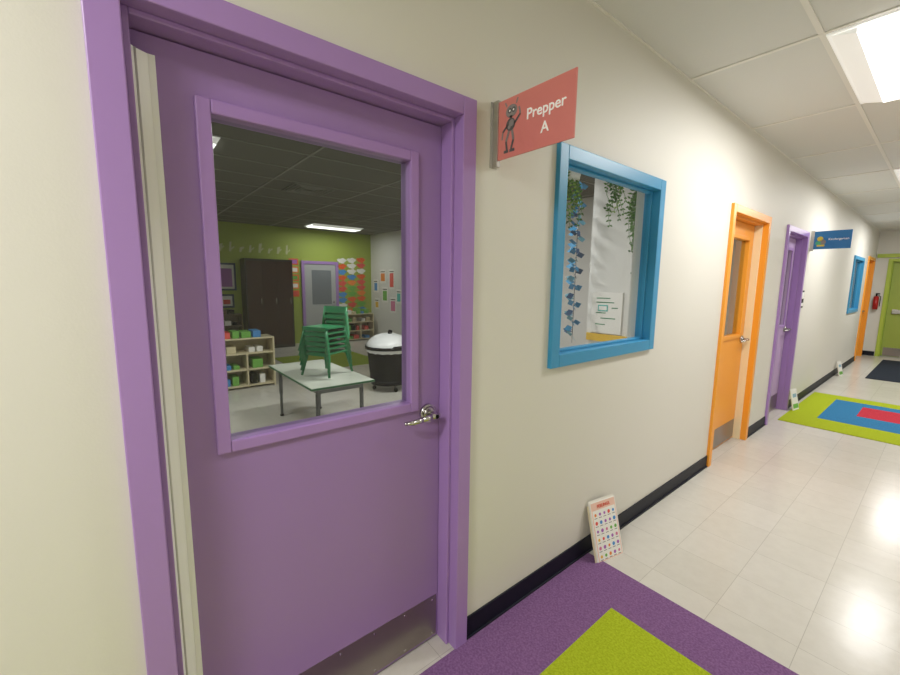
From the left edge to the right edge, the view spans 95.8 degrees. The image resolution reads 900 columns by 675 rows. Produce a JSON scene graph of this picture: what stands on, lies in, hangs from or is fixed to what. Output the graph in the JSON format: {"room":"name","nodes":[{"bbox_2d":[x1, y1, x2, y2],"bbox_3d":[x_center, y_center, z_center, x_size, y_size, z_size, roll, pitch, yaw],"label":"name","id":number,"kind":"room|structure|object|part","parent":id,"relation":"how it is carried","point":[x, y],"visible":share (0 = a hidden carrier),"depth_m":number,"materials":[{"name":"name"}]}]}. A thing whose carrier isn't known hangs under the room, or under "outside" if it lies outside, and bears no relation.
{"room":"school corridor","nodes":[
{"label":"school corridor","id":0,"kind":"room"},
{"bbox_2d":[218,221,371,343],"bbox_3d":[-2.438,-1.368,11.001,16.200,2.774,0.150,-5,10,-39],"label":"wall","id":1,"kind":"structure","parent":0,"point":[303,244],"depth_m":9.84,"materials":[{"name":"green paint"}]},
{"bbox_2d":[220,263,236,307],"bbox_3d":[-4.860,-1.142,8.940,0.293,0.967,0.011,-5,10,-39],"label":"wall artwork","id":2,"kind":"object","parent":1,"relation":"attached to","point":[228,276],"depth_m":8.93,"materials":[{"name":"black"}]},
{"bbox_2d":[268,245,289,253],"bbox_3d":[-4.003,-2.065,9.511,0.476,0.199,0.011,-5,10,-39],"label":"wall artwork","id":3,"kind":"object","parent":1,"relation":"attached to","point":[278,248],"depth_m":9.52,"materials":[{"name":"white"}]},
{"bbox_2d":[289,258,298,296],"bbox_3d":[-3.760,-1.444,9.803,0.220,0.910,0.006,-5,10,-39],"label":"wall artwork","id":4,"kind":"object","parent":1,"relation":"attached to","point":[294,261],"visible":0.69,"depth_m":9.82,"materials":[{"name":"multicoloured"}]},
{"bbox_2d":[304,264,335,325],"bbox_3d":[-3.247,-0.863,10.259,0.800,1.950,0.080,-5,10,-39],"label":"slab","id":5,"kind":"object","parent":1,"relation":"attached to","point":[320,279],"visible":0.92,"depth_m":10.19,"materials":[{"name":"grey wood"}]},
{"bbox_2d":[301,260,339,338],"bbox_3d":[-3.256,-0.899,10.266,0.940,2.020,0.050,-5,10,-39],"label":"frame","id":6,"kind":"object","parent":1,"relation":"attached to","point":[302,261],"visible":0.76,"depth_m":10.01,"materials":[{"name":"purple paint"}]},
{"bbox_2d":[337,258,365,310],"bbox_3d":[-2.596,-1.374,10.765,0.813,1.489,0.002,-5,10,-39],"label":"wall artwork","id":7,"kind":"object","parent":1,"relation":"attached to","point":[361,298],"visible":0.9,"depth_m":10.76,"materials":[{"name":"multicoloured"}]},
{"bbox_2d":[281,183,355,219],"bbox_3d":[-2.048,-2.169,6.662,1.770,0.013,2.370,-5,10,-39],"label":"ceiling vent","id":8,"kind":"object","parent":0,"point":[335,215],"depth_m":5.67,"materials":[{"name":"grey metal"}]},
{"bbox_2d":[211,122,594,234],"bbox_3d":[0.645,-2.334,7.665,17.250,0.100,8.950,-5,10,-39],"label":"ceiling","id":9,"kind":"structure","parent":0,"point":[226,147],"depth_m":5.23,"materials":[{"name":"grey tile"}]},
{"bbox_2d":[212,136,219,148],"bbox_3d":[-2.672,-1.737,3.439,1.190,0.041,0.580,-5,10,-39],"label":"ceiling light","id":10,"kind":"object","parent":9,"relation":"in","point":[215,139],"depth_m":3.61,"materials":[{"name":"white plastic"}]},
{"bbox_2d":[305,223,363,231],"bbox_3d":[-2.681,-2.538,9.422,1.190,0.041,0.580,-5,10,-39],"label":"ceiling light","id":11,"kind":"object","parent":9,"relation":"in","point":[321,226],"depth_m":9.27,"materials":[{"name":"white plastic"}]},
{"bbox_2d":[212,0,899,234],"bbox_3d":[1.189,-2.107,6.419,16.200,0.006,11.300,-5,10,-39],"label":"grid","id":12,"kind":"object","parent":9,"relation":"attached to","point":[806,4],"visible":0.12,"depth_m":3.29,"materials":[{"name":"grey metal"}]},
{"bbox_2d":[566,170,583,227],"bbox_3d":[0.779,-1.164,2.649,0.259,0.867,0.158,-2,8,-18],"label":"hanging fern","id":13,"kind":"object","parent":9,"relation":"hanging from","point":[573,177],"visible":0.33,"depth_m":2.69,"materials":[{"name":"green plant"}]},
{"bbox_2d":[563,176,587,342],"bbox_3d":[1.187,-0.845,3.876,0.112,1.814,0.187,-5,10,-39],"label":"garland","id":14,"kind":"object","parent":9,"relation":"hanging from","point":[569,296],"visible":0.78,"depth_m":3.91,"materials":[{"name":"blue"}]},
{"bbox_2d":[603,182,626,226],"bbox_3d":[1.180,-1.206,2.866,0.210,0.831,0.145,-5,10,-39],"label":"hanging fern","id":15,"kind":"object","parent":9,"relation":"hanging from","point":[615,192],"visible":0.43,"depth_m":2.90,"materials":[{"name":"green plant"}]},
{"bbox_2d":[625,189,636,273],"bbox_3d":[1.436,-1.057,3.016,0.335,1.160,0.209,-2,8,-18],"label":"hanging fern","id":16,"kind":"object","parent":9,"relation":"hanging from","point":[634,195],"visible":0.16,"depth_m":3.00,"materials":[{"name":"green plant"}]},
{"bbox_2d":[0,0,879,674],"bbox_3d":[3.175,-0.386,4.163,16.200,2.774,0.150,-5,10,-39],"label":"wall","id":17,"kind":"structure","parent":0,"point":[545,443],"depth_m":1.63,"materials":[{"name":"beige paint"}]},
{"bbox_2d":[130,44,202,674],"bbox_3d":[-0.721,0.338,1.057,0.014,2.010,0.075,3,8,17],"label":"guard","id":18,"kind":"object","parent":17,"relation":"attached to","point":[143,64],"visible":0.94,"depth_m":1.03,"materials":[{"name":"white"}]},
{"bbox_2d":[81,0,476,674],"bbox_3d":[-0.386,0.258,1.331,1.058,2.165,0.192,-5,10,-39],"label":"frame","id":19,"kind":"object","parent":17,"relation":"attached to","point":[224,29],"visible":0.8,"depth_m":1.00,"materials":[{"name":"purple paint"}]},
{"bbox_2d":[129,29,440,674],"bbox_3d":[-0.408,0.288,1.362,0.900,2.073,0.045,-5,10,-39],"label":"door","id":20,"kind":"structure","parent":17,"relation":"attached to","point":[304,547],"depth_m":1.30,"materials":[{"name":"purple wood"}]},
{"bbox_2d":[194,95,418,454],"bbox_3d":[-0.380,-0.162,1.284,0.677,0.940,0.014,-5,10,-39],"label":"window frame","id":21,"kind":"structure","parent":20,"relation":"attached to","point":[204,107],"depth_m":1.14,"materials":[{"name":"purple paint"}]},
{"bbox_2d":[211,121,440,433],"bbox_3d":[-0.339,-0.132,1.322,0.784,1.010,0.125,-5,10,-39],"label":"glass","id":22,"kind":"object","parent":20,"relation":"attached to","point":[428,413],"depth_m":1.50,"materials":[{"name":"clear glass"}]},
{"bbox_3d":[-0.085,0.300,1.553,0.078,0.100,0.203,5,9,30],"label":"lever handle","id":23,"kind":"part","parent":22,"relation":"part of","materials":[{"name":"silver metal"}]},
{"bbox_2d":[299,594,435,674],"bbox_3d":[-0.395,1.217,1.474,0.862,0.185,0.004,-5,10,-39],"label":"kickplate","id":24,"kind":"object","parent":20,"relation":"attached to","point":[380,647],"visible":1,"depth_m":1.58,"materials":[{"name":"silver metal"}]},
{"bbox_2d":[489,67,577,168],"bbox_3d":[0.279,-0.743,1.403,0.036,0.235,0.360,-5,10,-39],"label":"room sign","id":25,"kind":"object","parent":17,"relation":"attached to","point":[542,115],"visible":1,"depth_m":1.38,"materials":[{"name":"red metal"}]},
{"bbox_2d":[547,142,666,368],"bbox_3d":[0.847,-0.396,2.188,1.035,1.008,0.097,-5,10,-39],"label":"frame","id":26,"kind":"object","parent":17,"relation":"attached to","point":[569,157],"visible":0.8,"depth_m":2.13,"materials":[{"name":"blue paint"}]},
{"bbox_2d":[467,350,862,639],"bbox_3d":[3.211,0.949,4.277,16.200,0.100,0.016,-5,10,-39],"label":"baseboard","id":27,"kind":"structure","parent":17,"relation":"attached to","point":[479,619],"depth_m":2.21,"materials":[{"name":"black rubber"}]},
{"bbox_2d":[712,221,754,449],"bbox_3d":[2.517,0.007,3.722,0.876,2.073,0.045,-5,10,-39],"label":"slab","id":28,"kind":"object","parent":17,"relation":"attached to","point":[731,354],"visible":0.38,"depth_m":3.85,"materials":[{"name":"orange paint"}]},
{"bbox_2d":[713,419,733,448],"bbox_3d":[2.530,0.936,3.835,0.838,0.185,0.004,-5,10,-39],"label":"kickplate","id":29,"kind":"object","parent":28,"relation":"attached to","point":[724,432],"visible":0.59,"depth_m":3.92,"materials":[{"name":"silver metal"}]},
{"bbox_2d":[724,233,750,340],"bbox_3d":[2.545,-0.443,3.645,0.653,0.940,0.014,-5,10,-39],"label":"bead","id":30,"kind":"object","parent":28,"relation":"attached to","point":[738,236],"visible":0.42,"depth_m":3.80,"materials":[{"name":"orange paint"}]},
{"bbox_2d":[727,239,748,342],"bbox_3d":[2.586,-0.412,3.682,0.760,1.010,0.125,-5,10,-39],"label":"glass","id":31,"kind":"object","parent":28,"relation":"attached to","point":[742,339],"depth_m":3.88,"materials":[{"name":"clear glass"}]},
{"bbox_3d":[2.831,0.020,3.906,0.078,0.100,0.203,5,9,30],"label":"lever handle","id":32,"kind":"part","parent":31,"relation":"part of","materials":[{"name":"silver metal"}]},
{"bbox_2d":[706,203,771,466],"bbox_3d":[2.538,-0.023,3.692,1.034,2.165,0.192,-5,10,-39],"label":"frame","id":33,"kind":"object","parent":17,"relation":"attached to","point":[762,223],"visible":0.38,"depth_m":3.86,"materials":[{"name":"orange paint"}]},
{"bbox_2d":[769,238,795,411],"bbox_3d":[3.796,-0.116,4.755,0.792,2.073,0.045,-5,10,-39],"label":"slab","id":34,"kind":"object","parent":17,"relation":"attached to","point":[792,242],"visible":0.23,"depth_m":4.89,"materials":[{"name":"purple paint"}]},
{"bbox_2d":[769,393,776,410],"bbox_3d":[3.808,0.814,4.867,0.754,0.185,0.004,-5,10,-39],"label":"kickplate","id":35,"kind":"object","parent":34,"relation":"attached to","point":[773,399],"visible":0.42,"depth_m":5.01,"materials":[{"name":"silver metal"}]},
{"bbox_2d":[779,247,793,328],"bbox_3d":[3.824,-0.566,4.677,0.569,0.940,0.014,-5,10,-39],"label":"bead","id":36,"kind":"object","parent":34,"relation":"attached to","point":[790,248],"visible":0.5,"depth_m":4.83,"materials":[{"name":"purple paint"}]},
{"bbox_2d":[765,224,809,424],"bbox_3d":[3.817,-0.146,4.724,0.950,2.165,0.192,-5,10,-39],"label":"frame","id":37,"kind":"object","parent":17,"relation":"attached to","point":[802,237],"visible":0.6,"depth_m":4.88,"materials":[{"name":"purple paint"}]},
{"bbox_2d":[801,291,804,307],"bbox_3d":[4.313,-0.469,4.979,0.120,0.210,0.014,-5,10,-39],"label":"wall plaque","id":38,"kind":"object","parent":17,"relation":"attached to","point":[803,291],"visible":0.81,"depth_m":4.98,"materials":[{"name":"white plastic"}]},
{"bbox_2d":[809,229,852,250],"bbox_3d":[4.523,-1.158,4.828,0.036,0.240,0.360,-5,10,-39],"label":"room sign","id":39,"kind":"object","parent":17,"relation":"attached to","point":[835,239],"visible":1,"depth_m":4.82,"materials":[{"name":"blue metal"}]},
{"bbox_2d":[846,255,864,313],"bbox_3d":[7.553,-0.984,7.609,1.200,1.030,0.097,-5,10,-39],"label":"frame","id":40,"kind":"object","parent":17,"relation":"attached to","point":[860,261],"visible":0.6,"depth_m":7.90,"materials":[{"name":"blue paint"}]},
{"bbox_2d":[854,256,875,360],"bbox_3d":[8.860,-0.630,8.794,1.020,2.165,0.192,-5,10,-39],"label":"frame","id":41,"kind":"object","parent":17,"relation":"attached to","point":[871,260],"visible":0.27,"depth_m":8.97,"materials":[{"name":"orange paint"}]},
{"bbox_2d":[371,197,740,347],"bbox_3d":[0.609,-0.900,7.777,0.020,2.774,8.749,-5,10,-39],"label":"wall","id":42,"kind":"structure","parent":0,"point":[385,247],"depth_m":6.27,"materials":[{"name":"white"}]},
{"bbox_2d":[374,269,400,312],"bbox_3d":[-1.517,-1.182,10.351,0.013,1.100,1.750,-5,10,-39],"label":"wall artwork","id":43,"kind":"object","parent":42,"relation":"attached to","point":[393,300],"visible":0.88,"depth_m":10.41,"materials":[{"name":"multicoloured paper"}]},
{"bbox_2d":[228,339,899,674],"bbox_3d":[1.446,0.660,7.028,17.250,0.100,11.600,-5,10,-39],"label":"floor","id":44,"kind":"structure","parent":0,"point":[787,544],"depth_m":2.50,"materials":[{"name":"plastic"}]},
{"bbox_2d":[223,309,242,331],"bbox_3d":[-5.235,-0.127,8.427,1.650,0.930,0.350,-5,10,-39],"label":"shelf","id":45,"kind":"object","parent":44,"relation":"on","point":[232,321],"visible":0.1,"depth_m":8.82,"materials":[{"name":"brown wood"}]},
{"bbox_2d":[224,329,275,388],"bbox_3d":[-2.963,0.301,5.862,0.740,0.816,0.350,-5,10,-39],"label":"shelf","id":46,"kind":"object","parent":44,"relation":"on","point":[249,354],"visible":0.69,"depth_m":5.88,"materials":[{"name":"light wood"},{"name":"colored plastic"}]},
{"bbox_2d":[240,258,294,347],"bbox_3d":[-4.139,-0.766,9.269,1.000,2.000,0.458,-5,10,-39],"label":"storage cabinet","id":47,"kind":"object","parent":44,"relation":"on","point":[266,284],"visible":0.91,"depth_m":9.08,"materials":[{"name":"black wood"}]},
{"bbox_2d":[268,359,374,415],"bbox_3d":[-1.391,0.647,4.307,0.630,0.580,1.310,-5,10,-39],"label":"table","id":48,"kind":"object","parent":44,"relation":"on","point":[315,379],"visible":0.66,"depth_m":4.04,"materials":[{"name":"grey laminate"}]},
{"bbox_2d":[298,306,352,377],"bbox_3d":[-1.254,0.031,4.106,0.362,0.680,0.417,4,8,23],"label":"stacked chairs","id":49,"kind":"object","parent":48,"relation":"on","point":[321,340],"visible":1,"depth_m":4.04,"materials":[{"name":"green plastic"}]},
{"bbox_2d":[275,351,368,366],"bbox_3d":[-2.382,0.436,7.953,1.600,0.008,1.600,-5,10,-39],"label":"rug","id":50,"kind":"object","parent":44,"relation":"on","point":[340,359],"visible":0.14,"depth_m":8.00,"materials":[{"name":"carpet"}]},
{"bbox_2d":[342,307,373,339],"bbox_3d":[-2.435,-0.364,10.757,0.750,0.849,0.350,-5,10,-39],"label":"shelf","id":51,"kind":"object","parent":44,"relation":"on","point":[361,322],"visible":0.73,"depth_m":10.75,"materials":[{"name":"beige wood"}]},
{"bbox_2d":[365,330,401,391],"bbox_3d":[-0.856,0.317,5.760,0.650,0.861,0.719,-5,10,-39],"label":"bin","id":52,"kind":"object","parent":44,"relation":"on","point":[384,350],"visible":0.86,"depth_m":5.55,"materials":[{"name":"black plastic"}]},
{"bbox_2d":[587,494,622,562],"bbox_3d":[0.875,1.076,2.293,0.218,0.319,0.096,-3,9,-28],"label":"poster","id":53,"kind":"object","parent":44,"relation":"on","point":[602,512],"visible":1,"depth_m":2.29,"materials":[{"name":"beige paper"}]},
{"bbox_2d":[419,553,798,674],"bbox_3d":[0.264,1.481,0.384,3.270,0.007,2.362,-5,10,-39],"label":"carpet","id":54,"kind":"object","parent":44,"relation":"on","point":[591,618],"visible":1,"depth_m":1.75,"materials":[{"name":"purple carpet"}]},
{"bbox_2d":[778,392,899,445],"bbox_3d":[5.282,1.000,4.432,2.000,0.007,2.300,-5,10,-39],"label":"hallway carpet","id":55,"kind":"object","parent":44,"relation":"on","point":[872,420],"visible":1,"depth_m":4.80,"materials":[{"name":"carpet"}]},
{"bbox_2d":[790,388,798,410],"bbox_3d":[4.292,0.770,5.066,0.168,0.256,0.059,-4,9,-29],"label":"poster","id":56,"kind":"object","parent":55,"relation":"on","point":[793,392],"visible":1,"depth_m":5.06,"materials":[{"name":"beige paper"}]},
{"bbox_2d":[837,361,842,375],"bbox_3d":[6.815,0.540,7.102,0.178,0.246,0.057,-4,9,-29],"label":"poster","id":57,"kind":"object","parent":44,"relation":"on","point":[839,364],"visible":1,"depth_m":7.09,"materials":[{"name":"beige paper"}]},
{"bbox_2d":[865,360,899,382],"bbox_3d":[8.576,0.654,7.295,2.850,0.010,1.320,-5,10,-39],"label":"entrance mat","id":58,"kind":"object","parent":44,"relation":"on","point":[886,370],"visible":1,"depth_m":7.36,"materials":[{"name":"black carpet"}]},
{"bbox_2d":[586,178,635,343],"bbox_3d":[1.702,-0.339,3.678,0.100,2.774,0.949,-5,10,-39],"label":"wall","id":59,"kind":"structure","parent":0,"point":[610,260],"depth_m":3.79,"materials":[{"name":"white"}]},
{"bbox_2d":[586,332,626,340],"bbox_3d":[1.654,0.035,3.691,0.015,0.070,0.930,-5,10,-39],"label":"rail","id":60,"kind":"object","parent":59,"relation":"attached to","point":[589,336],"visible":0.36,"depth_m":3.92,"materials":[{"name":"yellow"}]},
{"bbox_2d":[590,292,622,334],"bbox_3d":[1.486,-0.233,3.866,0.012,0.390,0.310,-5,10,-39],"label":"chart","id":61,"kind":"object","parent":59,"relation":"attached to","point":[606,312],"visible":1,"depth_m":3.86,"materials":[{"name":"white paper"}]},
{"bbox_2d":[594,0,899,230],"bbox_3d":[4.303,-1.694,3.209,17.250,0.100,2.650,-5,10,-39],"label":"ceiling","id":62,"kind":"structure","parent":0,"point":[698,37],"depth_m":2.46,"materials":[{"name":"grey tile"}]},
{"bbox_2d":[826,9,899,103],"bbox_3d":[2.519,-1.506,2.176,1.190,0.041,0.580,-5,10,-39],"label":"ceiling light","id":63,"kind":"object","parent":62,"relation":"in","point":[868,52],"depth_m":2.15,"materials":[{"name":"white plastic"}]},
{"bbox_2d":[894,169,899,181],"bbox_3d":[5.359,-1.778,4.468,1.190,0.041,0.580,-5,10,-39],"label":"ceiling light","id":64,"kind":"object","parent":62,"relation":"in","point":[897,171],"depth_m":4.42,"materials":[{"name":"white plastic"}]},
{"bbox_2d":[863,230,899,353],"bbox_3d":[10.275,-0.862,8.362,0.150,2.774,2.550,-5,10,-39],"label":"wall","id":65,"kind":"structure","parent":0,"point":[889,241],"depth_m":9.06,"materials":[{"name":"white paint"}]},
{"bbox_2d":[863,350,873,355],"bbox_3d":[10.245,0.477,8.432,0.008,0.100,2.380,-5,10,-39],"label":"baseboard","id":66,"kind":"structure","parent":65,"relation":"attached to","point":[871,353],"depth_m":9.27,"materials":[{"name":"black rubber"}]},
{"bbox_2d":[872,293,880,308],"bbox_3d":[9.528,-0.808,9.073,0.124,0.360,0.117,-5,10,-39],"label":"fire extinguisher","id":67,"kind":"object","parent":65,"relation":"attached to","point":[875,298],"visible":1,"depth_m":9.04,"materials":[{"name":"red metal"}]},
{"bbox_2d":[874,258,899,355],"bbox_3d":[10.006,-0.607,8.724,0.192,2.165,1.010,-5,10,-39],"label":"frame","id":68,"kind":"object","parent":65,"relation":"attached to","point":[891,261],"visible":0.98,"depth_m":9.02,"materials":[{"name":"green paint"}]},
{"bbox_2d":[877,253,899,257],"bbox_3d":[10.230,-1.687,8.161,0.050,0.080,2.280,-5,10,-39],"label":"header","id":69,"kind":"object","parent":65,"relation":"attached to","point":[897,254],"visible":1,"depth_m":8.90,"materials":[{"name":"green paint"}]},
{"bbox_2d":[880,262,899,356],"bbox_3d":[10.032,-0.576,8.750,0.045,2.073,0.852,-5,10,-39],"label":"slab","id":70,"kind":"object","parent":65,"relation":"attached to","point":[891,334],"visible":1,"depth_m":8.99,"materials":[{"name":"green wood"}]},
{"bbox_2d":[882,347,899,356],"bbox_3d":[10.009,0.355,8.850,0.004,0.185,0.814,-5,10,-39],"label":"kickplate","id":71,"kind":"object","parent":70,"relation":"attached to","point":[895,352],"visible":1,"depth_m":9.06,"materials":[{"name":"silver metal"}]},
{"bbox_2d":[891,309,899,313],"bbox_3d":[9.997,-0.532,8.714,0.060,0.100,0.712,-5,10,-39],"label":"bar","id":72,"kind":"object","parent":70,"relation":"attached to","point":[894,311],"visible":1,"depth_m":8.93,"materials":[{"name":"silver metal"}]}
]}

